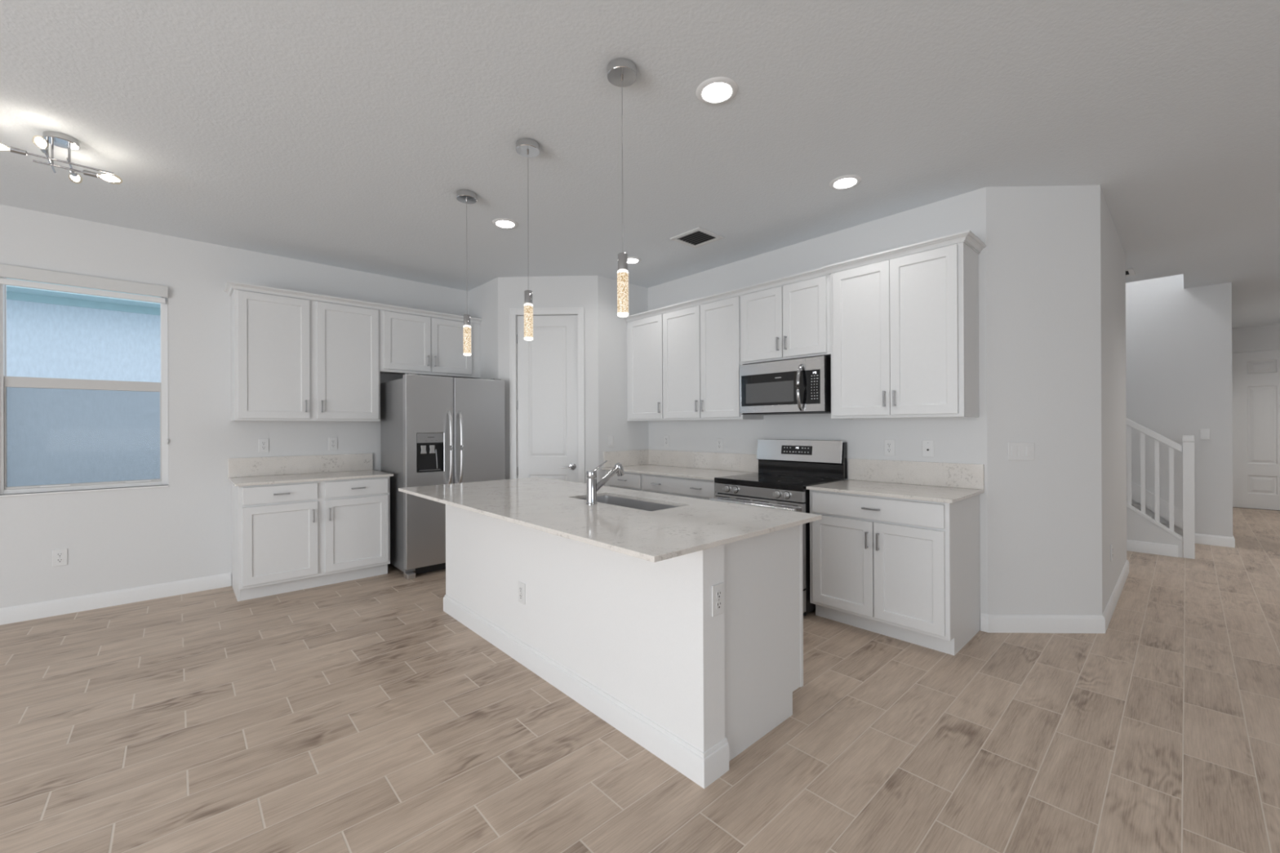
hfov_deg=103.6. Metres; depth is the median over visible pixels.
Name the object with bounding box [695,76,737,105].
recessed light
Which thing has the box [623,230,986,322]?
crown molding
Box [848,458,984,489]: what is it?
backsplash
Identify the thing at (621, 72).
pendant lamp
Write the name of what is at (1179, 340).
wall
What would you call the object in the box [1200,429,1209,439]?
light switch
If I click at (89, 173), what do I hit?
socket
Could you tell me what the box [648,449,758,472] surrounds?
backsplash
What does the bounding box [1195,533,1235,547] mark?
baseboard
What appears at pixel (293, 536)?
base cabinet
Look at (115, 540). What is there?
wall
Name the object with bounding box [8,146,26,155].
socket
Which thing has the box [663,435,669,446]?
wall outlet
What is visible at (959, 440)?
wall
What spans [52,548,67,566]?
wall outlet
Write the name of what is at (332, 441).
wall outlet
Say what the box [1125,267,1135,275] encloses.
ceiling vent
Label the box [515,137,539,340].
pendant lamp
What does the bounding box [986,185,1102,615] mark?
wall
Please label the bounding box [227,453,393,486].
countertop
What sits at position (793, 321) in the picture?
upper cabinet
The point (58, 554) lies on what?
receptacle
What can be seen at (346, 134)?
ceiling
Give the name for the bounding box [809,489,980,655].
base cabinet
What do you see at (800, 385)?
microwave oven
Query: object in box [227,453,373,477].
backsplash
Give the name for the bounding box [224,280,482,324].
crown molding
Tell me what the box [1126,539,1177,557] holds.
baseboard
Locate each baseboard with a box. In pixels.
[0,573,231,625]
[980,560,1128,633]
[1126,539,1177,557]
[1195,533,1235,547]
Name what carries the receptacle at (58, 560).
attached to the wall outlet at (60, 557)
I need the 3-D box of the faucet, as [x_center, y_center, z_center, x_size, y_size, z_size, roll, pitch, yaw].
[-0.186,0.299,2.757,0.256,0.227,0.060,0,0,-43]
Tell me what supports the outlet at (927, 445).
attached to the wall at (959, 440)
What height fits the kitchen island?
0.884 m
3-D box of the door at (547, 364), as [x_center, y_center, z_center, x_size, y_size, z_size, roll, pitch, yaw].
[-0.932,0.097,5.100,0.634,2.452,0.150,0,0,3]
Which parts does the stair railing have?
handrail, rail, newel post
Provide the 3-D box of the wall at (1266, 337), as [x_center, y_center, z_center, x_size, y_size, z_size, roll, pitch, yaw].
[9.907,-0.138,7.488,0.120,2.835,1.990,0,0,-43]
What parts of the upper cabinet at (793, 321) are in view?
door, handle, handle, door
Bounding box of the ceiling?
[0,0,1279,328]
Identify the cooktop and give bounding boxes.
[714,472,844,491]
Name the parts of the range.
knob, knob, handle, oven door, control panel, knob, knob, storage drawer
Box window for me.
[0,277,168,497]
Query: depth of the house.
5.71 m
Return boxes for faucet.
[586,460,624,504]
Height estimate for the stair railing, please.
2.632 m
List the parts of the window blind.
rail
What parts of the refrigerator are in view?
freezer door, control panel, handle, handle, door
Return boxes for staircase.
[1131,504,1169,528]
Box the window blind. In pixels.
[0,263,168,444]
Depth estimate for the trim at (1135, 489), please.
5.80 m
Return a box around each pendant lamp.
[456,189,476,355]
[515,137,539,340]
[607,57,636,317]
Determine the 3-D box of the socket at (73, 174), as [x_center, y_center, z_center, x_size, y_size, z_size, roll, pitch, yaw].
[-3.094,-1.386,2.750,0.027,0.027,0.056,0,0,-43]
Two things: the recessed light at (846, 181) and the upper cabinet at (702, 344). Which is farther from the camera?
the upper cabinet at (702, 344)
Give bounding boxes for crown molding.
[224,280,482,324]
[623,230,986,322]
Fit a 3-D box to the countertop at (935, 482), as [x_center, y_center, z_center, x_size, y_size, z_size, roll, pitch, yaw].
[1.665,0.335,3.321,0.651,0.181,0.877,0,0,-43]
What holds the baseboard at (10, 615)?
attached to the wall at (115, 540)
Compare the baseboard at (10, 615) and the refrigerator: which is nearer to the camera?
the baseboard at (10, 615)
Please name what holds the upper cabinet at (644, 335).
attached to the wall at (959, 440)
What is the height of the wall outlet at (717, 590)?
0.116 m
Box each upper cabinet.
[231,288,380,421]
[379,310,480,378]
[626,313,664,421]
[662,295,764,420]
[741,274,831,364]
[830,242,979,418]
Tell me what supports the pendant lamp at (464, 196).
hanging from the ceiling
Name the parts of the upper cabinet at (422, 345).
door, door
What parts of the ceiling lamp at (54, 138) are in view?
stem, rod, stem, rod, stem, rod, rod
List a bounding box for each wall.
[0,204,468,608]
[467,277,497,379]
[497,275,598,483]
[597,275,648,485]
[648,186,987,614]
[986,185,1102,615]
[1100,186,1126,614]
[1125,274,1232,537]
[1126,506,1182,557]
[1231,324,1279,352]
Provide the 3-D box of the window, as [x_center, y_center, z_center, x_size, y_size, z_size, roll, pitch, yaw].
[-4.059,-0.311,3.704,0.860,1.570,0.132,0,0,-43]
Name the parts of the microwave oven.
door, door glass, handle, panel glass, control panel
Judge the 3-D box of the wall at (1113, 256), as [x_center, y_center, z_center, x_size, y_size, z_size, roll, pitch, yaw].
[2.739,-0.111,4.812,1.930,2.835,2.634,0,0,-43]
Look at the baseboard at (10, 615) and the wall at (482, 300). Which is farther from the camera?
the wall at (482, 300)
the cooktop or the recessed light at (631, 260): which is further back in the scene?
the recessed light at (631, 260)
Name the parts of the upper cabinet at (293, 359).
door, handle, handle, door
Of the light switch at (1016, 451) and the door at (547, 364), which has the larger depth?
the door at (547, 364)
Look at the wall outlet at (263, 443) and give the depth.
4.36 m
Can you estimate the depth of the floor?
2.11 m
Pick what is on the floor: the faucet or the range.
the range
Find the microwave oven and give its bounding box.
[739,355,831,414]
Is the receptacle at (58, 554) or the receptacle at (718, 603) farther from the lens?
the receptacle at (58, 554)
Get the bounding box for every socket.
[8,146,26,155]
[39,146,48,153]
[69,169,77,177]
[82,169,97,177]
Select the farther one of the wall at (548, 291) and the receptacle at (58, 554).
the wall at (548, 291)
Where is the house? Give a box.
[6,278,160,486]
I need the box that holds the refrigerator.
[380,373,505,579]
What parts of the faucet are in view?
lever, spout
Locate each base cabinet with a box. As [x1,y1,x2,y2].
[231,476,390,601]
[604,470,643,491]
[643,473,717,500]
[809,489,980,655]
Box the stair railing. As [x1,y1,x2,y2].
[1126,417,1195,559]
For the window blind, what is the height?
1.235 m
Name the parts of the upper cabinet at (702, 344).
door, handle, handle, door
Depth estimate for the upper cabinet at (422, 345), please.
4.99 m
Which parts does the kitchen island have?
baseboard, panel, frame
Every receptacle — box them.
[56,552,63,556]
[56,558,63,562]
[715,590,721,599]
[715,600,721,609]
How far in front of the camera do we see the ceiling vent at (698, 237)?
4.04 m
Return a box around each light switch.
[608,435,613,447]
[1008,442,1034,460]
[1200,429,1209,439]
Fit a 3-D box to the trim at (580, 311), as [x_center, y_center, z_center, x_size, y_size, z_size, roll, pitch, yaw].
[-0.933,0.065,5.058,0.758,2.514,0.018,0,0,3]
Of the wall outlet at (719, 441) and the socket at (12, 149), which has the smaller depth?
the socket at (12, 149)
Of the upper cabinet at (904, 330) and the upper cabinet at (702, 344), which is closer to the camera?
the upper cabinet at (904, 330)
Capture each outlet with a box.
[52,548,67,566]
[258,438,268,452]
[328,437,337,449]
[518,581,524,604]
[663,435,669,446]
[711,582,724,617]
[716,438,722,450]
[884,440,894,455]
[922,440,933,457]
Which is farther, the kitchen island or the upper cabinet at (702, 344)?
the upper cabinet at (702, 344)
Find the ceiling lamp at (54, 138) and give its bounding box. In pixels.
[0,130,117,182]
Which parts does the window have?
sash, sash, sill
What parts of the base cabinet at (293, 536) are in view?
drawer, door, handle, handle, handle, drawer, door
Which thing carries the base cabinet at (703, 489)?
on the floor
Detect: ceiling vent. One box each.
[669,226,724,248]
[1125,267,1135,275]
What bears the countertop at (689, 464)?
on the base cabinet at (703, 489)
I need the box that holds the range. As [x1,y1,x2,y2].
[709,439,847,616]
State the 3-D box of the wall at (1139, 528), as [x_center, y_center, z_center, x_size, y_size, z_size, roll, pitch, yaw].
[4.418,0.144,6.062,0.088,2.313,2.869,0,0,-43]
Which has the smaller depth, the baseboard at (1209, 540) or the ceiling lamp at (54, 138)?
the ceiling lamp at (54, 138)
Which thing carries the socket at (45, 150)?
attached to the ceiling lamp at (54, 138)
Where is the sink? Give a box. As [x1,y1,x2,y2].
[580,495,677,511]
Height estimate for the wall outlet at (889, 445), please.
0.116 m
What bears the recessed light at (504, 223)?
in the ceiling
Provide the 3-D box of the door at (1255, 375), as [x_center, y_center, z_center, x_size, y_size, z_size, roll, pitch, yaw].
[9.739,0.054,7.667,0.122,2.452,0.961,0,0,-43]
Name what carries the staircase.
on the floor
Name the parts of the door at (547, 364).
lever handle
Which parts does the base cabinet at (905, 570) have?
door, handle, handle, handle, drawer, door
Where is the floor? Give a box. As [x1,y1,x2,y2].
[0,507,1279,852]
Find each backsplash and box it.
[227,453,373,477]
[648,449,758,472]
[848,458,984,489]
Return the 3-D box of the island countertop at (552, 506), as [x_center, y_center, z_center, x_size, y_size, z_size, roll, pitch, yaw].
[-0.404,0.424,2.874,1.077,0.020,2.494,0,0,-43]
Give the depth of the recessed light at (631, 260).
4.56 m
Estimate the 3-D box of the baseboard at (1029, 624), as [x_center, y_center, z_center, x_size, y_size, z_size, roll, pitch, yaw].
[2.596,1.252,4.596,2.468,0.110,2.548,0,0,-43]
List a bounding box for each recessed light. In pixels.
[492,217,518,228]
[627,256,641,263]
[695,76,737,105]
[828,174,862,190]
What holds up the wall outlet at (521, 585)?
attached to the kitchen island
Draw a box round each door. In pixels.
[515,314,577,482]
[1231,349,1279,511]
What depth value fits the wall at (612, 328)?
5.18 m
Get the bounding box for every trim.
[509,306,584,483]
[1126,478,1182,529]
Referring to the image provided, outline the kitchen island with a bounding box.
[443,504,803,788]
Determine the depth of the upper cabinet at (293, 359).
4.28 m
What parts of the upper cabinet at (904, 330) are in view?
door, handle, handle, door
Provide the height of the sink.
0.204 m
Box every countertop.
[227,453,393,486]
[398,476,821,562]
[601,449,758,480]
[806,458,984,503]
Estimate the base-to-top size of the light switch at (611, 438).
0.116 m

